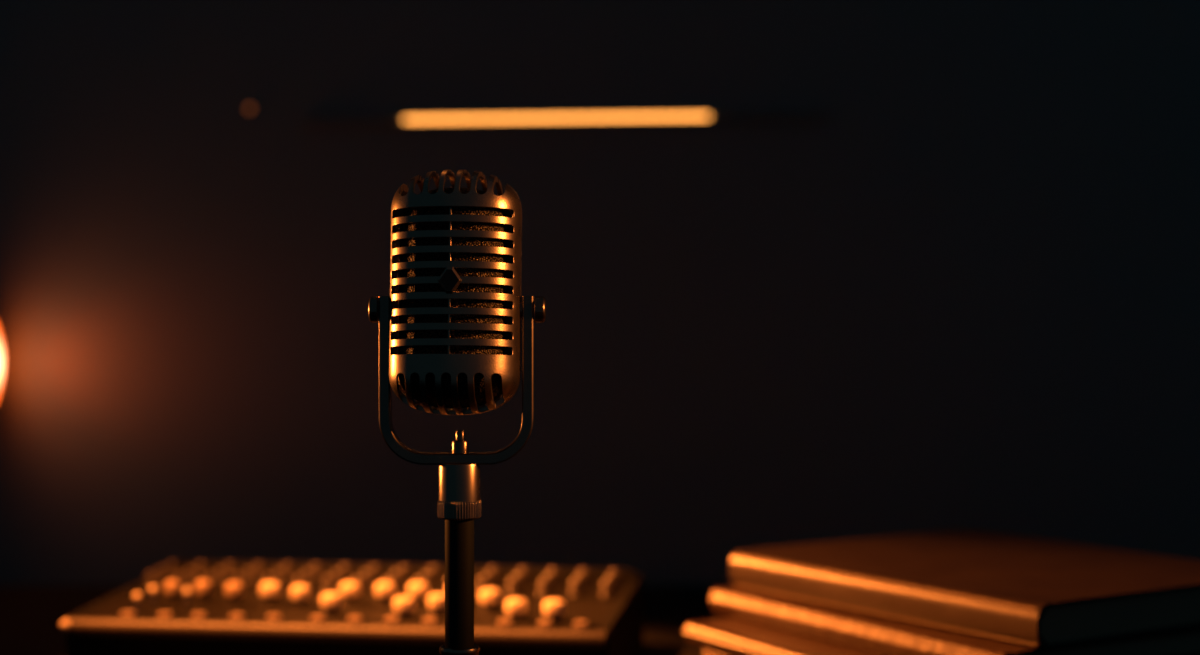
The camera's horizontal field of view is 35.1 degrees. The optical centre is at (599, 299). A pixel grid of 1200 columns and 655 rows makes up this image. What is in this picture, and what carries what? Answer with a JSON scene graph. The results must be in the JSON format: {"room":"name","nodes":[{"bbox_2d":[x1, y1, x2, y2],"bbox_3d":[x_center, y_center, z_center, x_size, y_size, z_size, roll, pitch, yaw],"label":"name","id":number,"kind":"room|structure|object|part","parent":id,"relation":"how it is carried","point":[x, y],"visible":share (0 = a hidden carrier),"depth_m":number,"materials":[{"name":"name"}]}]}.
{"room":"studio","nodes":[
{"label":"studio","id":0,"kind":"room"},
{"bbox_2d":[0,0,1199,584],"bbox_3d":[0.000,-0.320,2.510,5.200,2.800,0.120,0,0,0],"label":"wall","id":1,"kind":"structure","parent":0,"point":[966,293],"depth_m":2.45,"materials":[{"name":"paint"}]},
{"bbox_2d":[0,345,1,378],"bbox_3d":[-0.816,0.079,2.380,0.122,0.132,0.141,0,0,0],"label":"wall lamp","id":2,"kind":"object","parent":1,"relation":"attached to","point":[0,345],"visible":1,"depth_m":2.41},
{"bbox_2d":[245,103,254,113],"bbox_3d":[-0.451,-0.247,2.446,0.013,0.013,0.010,0,0,0],"label":"light","id":3,"kind":"object","parent":1,"relation":"attached to","point":[249,108],"visible":1,"depth_m":2.44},
{"bbox_2d":[300,111,829,124],"bbox_3d":[-0.045,-0.234,2.444,0.680,0.017,0.012,0,0,0],"label":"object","id":4,"kind":"object","parent":1,"relation":"attached to","point":[778,115],"visible":1,"depth_m":2.44,"materials":[{"name":"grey paint"}]},
{"bbox_3d":[0.000,1.110,0.985,5.200,0.060,3.170,0,0,0],"label":"floor","id":5,"kind":"structure","parent":0,"visible":0},
{"bbox_2d":[0,585,734,654],"bbox_3d":[0.000,0.705,1.325,2.300,0.750,1.750,0,0,0],"label":"table","id":6,"kind":"object","parent":5,"relation":"on","point":[31,616],"visible":0.02,"depth_m":2.00,"materials":[{"name":"black wood"}]},
{"bbox_2d":[60,560,642,654],"bbox_3d":[-0.208,0.289,1.699,0.466,0.082,0.263,0,0,8],"label":"mixer","id":7,"kind":"object","parent":6,"relation":"on","point":[182,607],"visible":0.91,"depth_m":1.63,"materials":[{"name":"grey metal"}]},
{"bbox_2d":[132,593,141,611],"bbox_3d":[-0.400,0.261,1.640,0.008,0.016,0.008,0,0,0],"label":"toggle switch","id":8,"kind":"object","parent":7,"relation":"attached to","point":[136,596],"depth_m":1.64,"materials":[{"name":"beige plastic"}]},
{"bbox_3d":[-0.414,0.257,1.751,0.012,0.014,0.012,0,0,8],"label":"knob","id":9,"kind":"part","parent":7,"relation":"part of","materials":[{"name":"plastic"}]},
{"bbox_2d":[148,586,157,603],"bbox_3d":[-0.393,0.259,1.672,0.008,0.016,0.008,0,0,0],"label":"toggle switch","id":10,"kind":"object","parent":7,"relation":"attached to","point":[152,589],"depth_m":1.67,"materials":[{"name":"beige plastic"}]},
{"bbox_3d":[-0.410,0.256,1.779,0.012,0.014,0.012,0,0,8],"label":"knob","id":11,"kind":"part","parent":7,"relation":"part of","materials":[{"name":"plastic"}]},
{"bbox_3d":[-0.380,0.263,1.688,0.010,0.006,0.010,0,0,8],"label":"knob","id":12,"kind":"part","parent":7,"relation":"part of","materials":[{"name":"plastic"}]},
{"bbox_3d":[-0.406,0.255,1.807,0.012,0.014,0.012,0,0,8],"label":"knob","id":13,"kind":"part","parent":7,"relation":"part of","materials":[{"name":"plastic"}]},
{"bbox_3d":[-0.386,0.257,1.747,0.012,0.014,0.012,0,0,8],"label":"knob","id":14,"kind":"part","parent":7,"relation":"part of","materials":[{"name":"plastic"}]},
{"bbox_2d":[182,588,191,605],"bbox_3d":[-0.361,0.259,1.661,0.008,0.016,0.008,0,0,0],"label":"toggle switch","id":15,"kind":"object","parent":7,"relation":"attached to","point":[186,591],"depth_m":1.66,"materials":[{"name":"beige plastic"}]},
{"bbox_3d":[-0.382,0.256,1.775,0.012,0.014,0.012,0,0,8],"label":"knob","id":16,"kind":"part","parent":7,"relation":"part of","materials":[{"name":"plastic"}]},
{"bbox_3d":[-0.378,0.255,1.803,0.012,0.014,0.012,0,0,8],"label":"knob","id":17,"kind":"part","parent":7,"relation":"part of","materials":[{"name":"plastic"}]},
{"bbox_3d":[-0.353,0.263,1.688,0.011,0.006,0.011,0,0,8],"label":"knob","id":18,"kind":"part","parent":7,"relation":"part of","materials":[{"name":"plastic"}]},
{"bbox_3d":[-0.358,0.257,1.743,0.012,0.014,0.012,0,0,8],"label":"knob","id":19,"kind":"part","parent":7,"relation":"part of","materials":[{"name":"plastic"}]},
{"bbox_3d":[-0.354,0.256,1.771,0.012,0.014,0.012,0,0,8],"label":"knob","id":20,"kind":"part","parent":7,"relation":"part of","materials":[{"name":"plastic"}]},
{"bbox_3d":[-0.350,0.255,1.799,0.012,0.014,0.012,0,0,8],"label":"knob","id":21,"kind":"part","parent":7,"relation":"part of","materials":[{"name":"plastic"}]},
{"bbox_3d":[-0.323,0.264,1.677,0.012,0.006,0.012,0,0,8],"label":"knob","id":22,"kind":"part","parent":7,"relation":"part of","materials":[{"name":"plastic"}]},
{"bbox_3d":[-0.330,0.257,1.740,0.012,0.014,0.012,0,0,8],"label":"knob","id":23,"kind":"part","parent":7,"relation":"part of","materials":[{"name":"plastic"}]},
{"bbox_3d":[-0.326,0.256,1.767,0.012,0.014,0.012,0,0,8],"label":"knob","id":24,"kind":"part","parent":7,"relation":"part of","materials":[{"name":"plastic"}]},
{"bbox_3d":[-0.322,0.255,1.795,0.012,0.014,0.012,0,0,8],"label":"knob","id":25,"kind":"part","parent":7,"relation":"part of","materials":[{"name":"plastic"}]},
{"bbox_3d":[-0.302,0.257,1.736,0.012,0.014,0.012,0,0,8],"label":"knob","id":26,"kind":"part","parent":7,"relation":"part of","materials":[{"name":"plastic"}]},
{"bbox_3d":[-0.291,0.263,1.677,0.014,0.006,0.014,0,0,8],"label":"knob","id":27,"kind":"part","parent":7,"relation":"part of","materials":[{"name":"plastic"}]},
{"bbox_3d":[-0.298,0.256,1.764,0.012,0.014,0.012,0,0,8],"label":"knob","id":28,"kind":"part","parent":7,"relation":"part of","materials":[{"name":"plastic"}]},
{"bbox_3d":[-0.294,0.255,1.791,0.012,0.014,0.012,0,0,8],"label":"knob","id":29,"kind":"part","parent":7,"relation":"part of","materials":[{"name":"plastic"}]},
{"bbox_3d":[-0.274,0.257,1.732,0.012,0.014,0.012,0,0,8],"label":"knob","id":30,"kind":"part","parent":7,"relation":"part of","materials":[{"name":"plastic"}]},
{"bbox_3d":[-0.262,0.264,1.662,0.013,0.006,0.013,0,0,8],"label":"knob","id":31,"kind":"part","parent":7,"relation":"part of","materials":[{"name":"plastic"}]},
{"bbox_3d":[-0.270,0.256,1.760,0.012,0.014,0.012,0,0,8],"label":"knob","id":32,"kind":"part","parent":7,"relation":"part of","materials":[{"name":"plastic"}]},
{"bbox_3d":[-0.266,0.255,1.787,0.012,0.014,0.012,0,0,8],"label":"knob","id":33,"kind":"part","parent":7,"relation":"part of","materials":[{"name":"plastic"}]},
{"bbox_3d":[-0.246,0.257,1.728,0.012,0.014,0.012,0,0,8],"label":"knob","id":34,"kind":"part","parent":7,"relation":"part of","materials":[{"name":"plastic"}]},
{"bbox_3d":[-0.230,0.265,1.626,0.014,0.006,0.014,0,0,8],"label":"knob","id":35,"kind":"part","parent":7,"relation":"part of","materials":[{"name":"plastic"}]},
{"bbox_3d":[-0.223,0.277,1.579,0.460,0.014,0.012,0,0,8],"label":"trim","id":36,"kind":"part","parent":7,"relation":"part of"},
{"bbox_3d":[-0.242,0.256,1.756,0.012,0.014,0.012,0,0,8],"label":"knob","id":37,"kind":"part","parent":7,"relation":"part of","materials":[{"name":"plastic"}]},
{"bbox_3d":[-0.238,0.255,1.784,0.012,0.014,0.012,0,0,8],"label":"knob","id":38,"kind":"part","parent":7,"relation":"part of","materials":[{"name":"plastic"}]},
{"bbox_3d":[-0.220,0.263,1.675,0.014,0.006,0.014,0,0,8],"label":"knob","id":39,"kind":"part","parent":7,"relation":"part of","materials":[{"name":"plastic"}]},
{"bbox_3d":[-0.208,0.266,1.690,0.448,0.010,0.220,0,0,8],"label":"control panel","id":40,"kind":"part","parent":7,"relation":"part of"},
{"bbox_3d":[-0.218,0.257,1.724,0.012,0.014,0.012,0,0,8],"label":"knob","id":41,"kind":"part","parent":7,"relation":"part of","materials":[{"name":"plastic"}]},
{"bbox_3d":[-0.214,0.256,1.752,0.012,0.014,0.012,0,0,8],"label":"knob","id":42,"kind":"part","parent":7,"relation":"part of","materials":[{"name":"plastic"}]},
{"bbox_3d":[-0.210,0.255,1.780,0.012,0.014,0.012,0,0,8],"label":"knob","id":43,"kind":"part","parent":7,"relation":"part of","materials":[{"name":"plastic"}]},
{"bbox_3d":[-0.189,0.263,1.674,0.014,0.006,0.014,0,0,8],"label":"knob","id":44,"kind":"part","parent":7,"relation":"part of","materials":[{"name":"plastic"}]},
{"bbox_3d":[-0.190,0.257,1.720,0.012,0.014,0.012,0,0,8],"label":"knob","id":45,"kind":"part","parent":7,"relation":"part of","materials":[{"name":"plastic"}]},
{"bbox_3d":[-0.186,0.256,1.748,0.012,0.014,0.012,0,0,8],"label":"knob","id":46,"kind":"part","parent":7,"relation":"part of","materials":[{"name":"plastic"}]},
{"bbox_3d":[-0.166,0.265,1.607,0.014,0.006,0.014,0,0,8],"label":"knob","id":47,"kind":"part","parent":7,"relation":"part of","materials":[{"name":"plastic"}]},
{"bbox_3d":[-0.182,0.255,1.776,0.012,0.014,0.012,0,0,8],"label":"knob","id":48,"kind":"part","parent":7,"relation":"part of","materials":[{"name":"plastic"}]},
{"bbox_3d":[-0.160,0.263,1.673,0.014,0.006,0.014,0,0,8],"label":"knob","id":49,"kind":"part","parent":7,"relation":"part of","materials":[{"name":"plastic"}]},
{"bbox_3d":[-0.162,0.257,1.716,0.012,0.014,0.012,0,0,8],"label":"knob","id":50,"kind":"part","parent":7,"relation":"part of","materials":[{"name":"plastic"}]},
{"bbox_3d":[-0.158,0.256,1.744,0.012,0.014,0.012,0,0,8],"label":"knob","id":51,"kind":"part","parent":7,"relation":"part of","materials":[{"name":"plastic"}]},
{"bbox_3d":[-0.154,0.255,1.772,0.012,0.014,0.012,0,0,8],"label":"knob","id":52,"kind":"part","parent":7,"relation":"part of","materials":[{"name":"plastic"}]},
{"bbox_3d":[-0.138,0.265,1.619,0.013,0.006,0.013,0,0,8],"label":"knob","id":53,"kind":"part","parent":7,"relation":"part of","materials":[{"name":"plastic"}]},
{"bbox_3d":[-0.106,0.257,1.709,0.012,0.014,0.012,0,0,8],"label":"knob","id":54,"kind":"part","parent":7,"relation":"part of","materials":[{"name":"plastic"}]},
{"bbox_3d":[-0.102,0.256,1.736,0.012,0.014,0.012,0,0,8],"label":"knob","id":55,"kind":"part","parent":7,"relation":"part of","materials":[{"name":"plastic"}]},
{"bbox_3d":[-0.095,0.264,1.639,0.014,0.006,0.014,0,0,8],"label":"knob","id":56,"kind":"part","parent":7,"relation":"part of","materials":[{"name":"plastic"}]},
{"bbox_3d":[-0.098,0.255,1.764,0.012,0.014,0.012,0,0,8],"label":"knob","id":57,"kind":"part","parent":7,"relation":"part of","materials":[{"name":"plastic"}]},
{"bbox_3d":[-0.078,0.257,1.705,0.012,0.014,0.012,0,0,8],"label":"knob","id":58,"kind":"part","parent":7,"relation":"part of","materials":[{"name":"plastic"}]},
{"bbox_3d":[-0.070,0.265,1.596,0.014,0.006,0.014,0,0,8],"label":"knob","id":59,"kind":"part","parent":7,"relation":"part of","materials":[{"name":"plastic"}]},
{"bbox_3d":[-0.074,0.256,1.733,0.012,0.014,0.012,0,0,8],"label":"knob","id":60,"kind":"part","parent":7,"relation":"part of","materials":[{"name":"plastic"}]},
{"bbox_3d":[-0.070,0.255,1.760,0.012,0.014,0.012,0,0,8],"label":"knob","id":61,"kind":"part","parent":7,"relation":"part of","materials":[{"name":"plastic"}]},
{"bbox_3d":[-0.050,0.257,1.701,0.012,0.014,0.012,0,0,8],"label":"knob","id":62,"kind":"part","parent":7,"relation":"part of","materials":[{"name":"plastic"}]},
{"bbox_3d":[-0.046,0.256,1.729,0.012,0.014,0.012,0,0,8],"label":"knob","id":63,"kind":"part","parent":7,"relation":"part of","materials":[{"name":"plastic"}]},
{"bbox_3d":[-0.038,0.265,1.591,0.014,0.006,0.014,0,0,8],"label":"knob","id":64,"kind":"part","parent":7,"relation":"part of","materials":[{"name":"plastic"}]},
{"bbox_3d":[-0.042,0.255,1.756,0.012,0.014,0.012,0,0,8],"label":"knob","id":65,"kind":"part","parent":7,"relation":"part of","materials":[{"name":"plastic"}]},
{"bbox_3d":[-0.022,0.257,1.697,0.012,0.014,0.012,0,0,8],"label":"knob","id":66,"kind":"part","parent":7,"relation":"part of","materials":[{"name":"plastic"}]},
{"bbox_3d":[-0.018,0.256,1.725,0.012,0.014,0.012,0,0,8],"label":"knob","id":67,"kind":"part","parent":7,"relation":"part of","materials":[{"name":"plastic"}]},
{"bbox_3d":[-0.014,0.255,1.753,0.012,0.014,0.012,0,0,8],"label":"knob","id":68,"kind":"part","parent":7,"relation":"part of","materials":[{"name":"plastic"}]},
{"bbox_3d":[0.006,0.257,1.693,0.012,0.014,0.012,0,0,8],"label":"knob","id":69,"kind":"part","parent":7,"relation":"part of","materials":[{"name":"plastic"}]},
{"bbox_3d":[0.010,0.256,1.721,0.012,0.014,0.012,0,0,8],"label":"knob","id":70,"kind":"part","parent":7,"relation":"part of","materials":[{"name":"plastic"}]},
{"bbox_3d":[0.014,0.255,1.749,0.012,0.014,0.012,0,0,8],"label":"knob","id":71,"kind":"part","parent":7,"relation":"part of","materials":[{"name":"plastic"}]},
{"bbox_2d":[439,520,479,654],"bbox_3d":[-0.080,0.227,1.086,0.160,0.205,0.160,0,0,0],"label":"microphone stand","id":72,"kind":"object","parent":6,"relation":"on","point":[459,534],"visible":0.99,"depth_m":1.08,"materials":[{"name":"black paint"}]},
{"bbox_2d":[368,170,545,519],"bbox_3d":[-0.082,0.025,1.085,0.081,0.199,0.080,0,0,44],"label":"microphone","id":73,"kind":"object","parent":72,"relation":"attached to","point":[446,328],"visible":1,"depth_m":1.06,"materials":[{"name":"metal"}]},
{"bbox_3d":[-0.129,0.005,1.086,0.005,0.015,0.015,0,0,0],"label":"pivot knob","id":74,"kind":"part","parent":73,"relation":"part of","materials":[{"name":"metal"}]},
{"bbox_3d":[-0.083,-0.011,1.051,0.011,0.012,0.002,0,0,4],"label":"badge plate","id":75,"kind":"part","parent":73,"relation":"part of","materials":[{"name":"metal"}]},
{"bbox_3d":[-0.034,0.005,1.086,0.006,0.015,0.015,0,0,0],"label":"pivot knob","id":76,"kind":"part","parent":73,"relation":"part of","materials":[{"name":"metal"}]},
{"bbox_3d":[-0.080,0.217,1.086,0.017,0.185,0.017,0,0,0],"label":"rod","id":77,"kind":"part","parent":72,"relation":"part of","materials":[{"name":"black paint"}]},
{"bbox_2d":[703,647,731,654],"bbox_3d":[0.275,0.304,1.458,0.250,0.051,0.330,0,0,-31],"label":"book","id":78,"kind":"object","parent":6,"relation":"on","point":[706,651],"visible":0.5,"depth_m":1.52,"materials":[{"name":"orange fabric"}]},
{"bbox_2d":[683,618,883,654],"bbox_3d":[0.267,0.271,1.460,0.264,0.016,0.345,0,0,-29],"label":"book","id":79,"kind":"object","parent":78,"relation":"on","point":[734,636],"visible":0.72,"depth_m":1.48,"materials":[{"name":"beige leather"}]},
{"bbox_2d":[709,586,1199,654],"bbox_3d":[0.294,0.251,1.509,0.265,0.022,0.345,0,0,-31],"label":"book","id":80,"kind":"object","parent":79,"relation":"on","point":[870,632],"visible":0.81,"depth_m":1.40,"materials":[{"name":"red fabric"}]},
{"bbox_2d":[729,528,1199,649],"bbox_3d":[0.318,0.225,1.520,0.275,0.032,0.342,0,0,-34],"label":"book","id":81,"kind":"object","parent":80,"relation":"on","point":[1047,594],"visible":1,"depth_m":1.44,"materials":[{"name":"brown leather"}]}
]}

